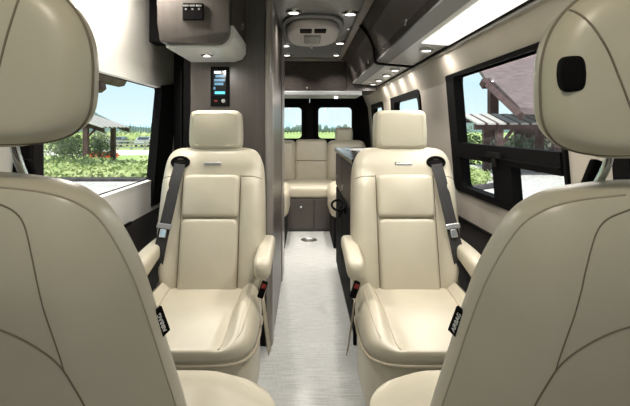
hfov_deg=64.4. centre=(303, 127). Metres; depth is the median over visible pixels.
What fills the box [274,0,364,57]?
ceiling
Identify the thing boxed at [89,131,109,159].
shrub
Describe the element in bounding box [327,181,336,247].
bench
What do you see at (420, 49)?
puck light
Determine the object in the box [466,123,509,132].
hill
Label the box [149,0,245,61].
upper cabinet
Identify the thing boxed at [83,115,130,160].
pergola
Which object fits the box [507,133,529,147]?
shrub
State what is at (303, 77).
upper cabinet
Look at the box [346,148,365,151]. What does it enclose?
sink
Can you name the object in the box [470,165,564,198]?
gravel yard
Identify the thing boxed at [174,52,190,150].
panel
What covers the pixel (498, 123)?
pergola
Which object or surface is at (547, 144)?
shrub
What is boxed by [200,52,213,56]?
reading lamp
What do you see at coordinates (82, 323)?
seat
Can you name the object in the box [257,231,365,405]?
floor
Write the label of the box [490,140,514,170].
shrub
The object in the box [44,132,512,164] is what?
ground
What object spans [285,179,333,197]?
seat cushion
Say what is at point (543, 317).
seat
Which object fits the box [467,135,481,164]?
shrub
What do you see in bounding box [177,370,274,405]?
seat cushion
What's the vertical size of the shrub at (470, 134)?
2.460 m
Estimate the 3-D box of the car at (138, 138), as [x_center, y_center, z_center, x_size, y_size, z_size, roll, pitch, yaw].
[-23.871,2.031,75.115,2.040,1.458,4.349,0,0,0]
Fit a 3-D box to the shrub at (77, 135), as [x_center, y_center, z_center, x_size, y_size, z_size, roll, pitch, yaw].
[-15.392,1.137,33.221,2.272,1.973,1.452,0,0,0]
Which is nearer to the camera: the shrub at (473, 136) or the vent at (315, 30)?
the vent at (315, 30)
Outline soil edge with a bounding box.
[55,177,145,181]
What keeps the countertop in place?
on the base cabinet at (343, 167)
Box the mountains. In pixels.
[120,115,334,128]
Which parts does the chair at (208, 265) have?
armrest, tongue plate, backrest, armrest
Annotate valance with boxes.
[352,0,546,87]
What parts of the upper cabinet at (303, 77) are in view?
rail, door, rail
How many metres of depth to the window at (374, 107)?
6.26 m
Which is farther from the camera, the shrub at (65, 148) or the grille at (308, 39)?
the shrub at (65, 148)
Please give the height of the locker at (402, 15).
0.261 m
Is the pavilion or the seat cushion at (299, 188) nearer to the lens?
the seat cushion at (299, 188)
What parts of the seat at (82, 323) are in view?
headrest post, backrest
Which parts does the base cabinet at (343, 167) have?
drawer, door, drawer, door, panel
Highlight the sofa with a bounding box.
[284,127,365,230]
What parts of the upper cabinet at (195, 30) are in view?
filler panel, switch panel, door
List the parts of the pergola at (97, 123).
post, post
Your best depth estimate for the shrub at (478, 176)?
15.49 m
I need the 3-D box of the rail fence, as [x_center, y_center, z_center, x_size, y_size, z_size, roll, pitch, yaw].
[-17.632,1.952,57.965,11.316,1.170,0.170,0,0,0]
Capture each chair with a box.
[138,110,274,382]
[341,110,480,405]
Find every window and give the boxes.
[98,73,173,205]
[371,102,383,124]
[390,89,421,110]
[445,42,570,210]
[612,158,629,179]
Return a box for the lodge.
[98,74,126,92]
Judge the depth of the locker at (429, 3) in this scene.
2.05 m
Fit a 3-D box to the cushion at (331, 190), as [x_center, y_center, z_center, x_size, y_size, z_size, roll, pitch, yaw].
[0.460,0.744,5.360,0.400,0.312,0.820,0,0,0]
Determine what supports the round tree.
on the ground at (293, 134)
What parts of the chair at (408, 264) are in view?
armrest, backrest, tongue plate, armrest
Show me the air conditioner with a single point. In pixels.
(309, 30)
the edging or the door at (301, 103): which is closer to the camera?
the door at (301, 103)
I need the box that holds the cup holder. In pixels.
[331,199,345,217]
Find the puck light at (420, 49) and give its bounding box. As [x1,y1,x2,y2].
[419,48,433,51]
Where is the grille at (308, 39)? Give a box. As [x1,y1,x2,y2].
[304,35,320,43]
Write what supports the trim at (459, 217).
attached to the wall at (527, 28)
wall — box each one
[0,0,173,276]
[191,0,283,346]
[363,0,612,278]
[365,102,370,146]
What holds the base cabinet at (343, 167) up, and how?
on the floor
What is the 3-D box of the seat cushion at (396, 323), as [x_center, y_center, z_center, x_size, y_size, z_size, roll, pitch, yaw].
[0.475,0.777,2.060,0.500,0.186,0.540,0,0,0]
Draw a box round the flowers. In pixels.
[89,151,118,158]
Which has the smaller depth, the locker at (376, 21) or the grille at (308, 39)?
the locker at (376, 21)
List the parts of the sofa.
backrest, door, backrest, door, backrest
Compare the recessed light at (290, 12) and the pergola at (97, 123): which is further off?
the pergola at (97, 123)
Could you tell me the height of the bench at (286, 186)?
0.612 m
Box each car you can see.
[108,137,129,146]
[134,137,149,146]
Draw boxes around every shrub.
[44,136,82,159]
[55,132,82,158]
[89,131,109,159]
[467,126,481,142]
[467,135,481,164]
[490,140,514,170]
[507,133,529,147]
[523,135,550,149]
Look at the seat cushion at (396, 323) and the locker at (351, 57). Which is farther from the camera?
the locker at (351, 57)
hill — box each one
[79,113,150,132]
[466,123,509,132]
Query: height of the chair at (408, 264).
1.287 m
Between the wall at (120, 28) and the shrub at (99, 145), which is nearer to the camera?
the wall at (120, 28)
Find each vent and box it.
[300,29,311,32]
[314,29,325,32]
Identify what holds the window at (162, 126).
in the wall at (120, 28)
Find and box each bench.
[284,181,289,247]
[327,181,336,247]
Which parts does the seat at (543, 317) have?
backrest, headrest post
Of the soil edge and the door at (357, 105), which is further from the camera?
the soil edge
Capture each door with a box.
[284,98,309,141]
[310,95,364,143]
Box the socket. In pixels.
[301,237,316,241]
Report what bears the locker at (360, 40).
attached to the wall at (527, 28)
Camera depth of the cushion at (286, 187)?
5.03 m
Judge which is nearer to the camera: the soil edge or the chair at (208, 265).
the chair at (208, 265)
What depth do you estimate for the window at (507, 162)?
2.35 m
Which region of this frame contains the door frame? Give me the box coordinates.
[307,103,312,138]
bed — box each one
[44,155,147,176]
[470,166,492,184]
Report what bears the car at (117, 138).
on the ground at (293, 134)
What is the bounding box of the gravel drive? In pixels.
[75,182,134,193]
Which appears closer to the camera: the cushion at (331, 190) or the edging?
the cushion at (331, 190)
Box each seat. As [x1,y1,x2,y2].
[0,0,274,405]
[369,0,629,405]
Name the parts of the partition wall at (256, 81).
control panel, panel, corner post, panel, edge trim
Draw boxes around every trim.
[12,144,43,175]
[458,215,492,236]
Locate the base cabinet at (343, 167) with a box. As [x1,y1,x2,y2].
[335,153,356,344]
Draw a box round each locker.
[342,42,363,80]
[351,25,376,70]
[361,0,395,58]
[379,0,426,40]
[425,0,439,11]
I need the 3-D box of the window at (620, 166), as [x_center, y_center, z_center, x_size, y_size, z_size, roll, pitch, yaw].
[0.916,-0.025,0.700,0.119,0.590,1.540,0,0,0]
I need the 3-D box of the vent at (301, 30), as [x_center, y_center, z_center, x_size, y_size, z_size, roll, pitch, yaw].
[0.013,-0.666,3.435,0.082,0.012,0.110,0,0,0]
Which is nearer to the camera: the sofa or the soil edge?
the sofa
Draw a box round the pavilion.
[479,54,561,150]
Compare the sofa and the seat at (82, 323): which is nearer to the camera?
the seat at (82, 323)
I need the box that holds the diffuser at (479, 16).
[422,0,526,45]
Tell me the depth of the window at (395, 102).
4.35 m
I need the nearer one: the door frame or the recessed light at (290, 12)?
the recessed light at (290, 12)
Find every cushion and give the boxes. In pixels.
[153,283,261,364]
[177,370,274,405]
[284,181,289,216]
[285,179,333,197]
[327,181,336,216]
[355,283,465,364]
[369,370,440,405]
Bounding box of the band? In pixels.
[359,24,413,67]
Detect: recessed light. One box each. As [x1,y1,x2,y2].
[286,10,301,14]
[342,11,357,15]
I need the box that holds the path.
[44,150,148,154]
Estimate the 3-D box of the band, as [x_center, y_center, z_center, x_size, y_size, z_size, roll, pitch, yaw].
[0.584,-0.587,3.560,0.393,0.316,0.034,0,0,0]
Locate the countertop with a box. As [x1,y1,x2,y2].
[334,147,373,164]
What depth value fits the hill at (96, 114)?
320.53 m
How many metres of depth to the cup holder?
3.27 m
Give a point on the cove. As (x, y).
(367, 4)
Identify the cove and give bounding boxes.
[337,0,373,59]
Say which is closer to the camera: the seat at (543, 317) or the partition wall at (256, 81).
the seat at (543, 317)
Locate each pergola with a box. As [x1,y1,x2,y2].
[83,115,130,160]
[466,114,560,174]
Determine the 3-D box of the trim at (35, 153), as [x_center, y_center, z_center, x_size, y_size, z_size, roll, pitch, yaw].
[-0.897,0.035,1.620,0.075,0.530,0.100,0,0,0]
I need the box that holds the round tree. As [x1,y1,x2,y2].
[285,126,289,133]
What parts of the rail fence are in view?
rail, rail, rail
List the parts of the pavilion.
post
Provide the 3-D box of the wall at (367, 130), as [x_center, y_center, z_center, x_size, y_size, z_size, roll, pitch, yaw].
[0.000,0.225,6.970,1.900,1.950,0.060,0,0,0]
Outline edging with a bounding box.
[473,183,493,189]
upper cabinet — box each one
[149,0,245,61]
[284,58,375,97]
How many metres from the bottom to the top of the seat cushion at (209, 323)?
0.186 m
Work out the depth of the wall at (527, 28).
2.71 m
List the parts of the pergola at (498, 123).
post, post, post, post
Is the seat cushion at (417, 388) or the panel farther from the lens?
the panel
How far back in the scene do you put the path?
47.48 m
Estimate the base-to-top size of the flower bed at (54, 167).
1.133 m
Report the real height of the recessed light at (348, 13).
0.014 m
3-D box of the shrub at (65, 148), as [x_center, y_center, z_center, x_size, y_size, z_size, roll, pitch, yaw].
[-14.155,1.236,29.525,2.458,1.682,1.866,0,0,0]
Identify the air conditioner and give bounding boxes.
[282,14,342,48]
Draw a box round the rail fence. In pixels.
[104,140,149,149]

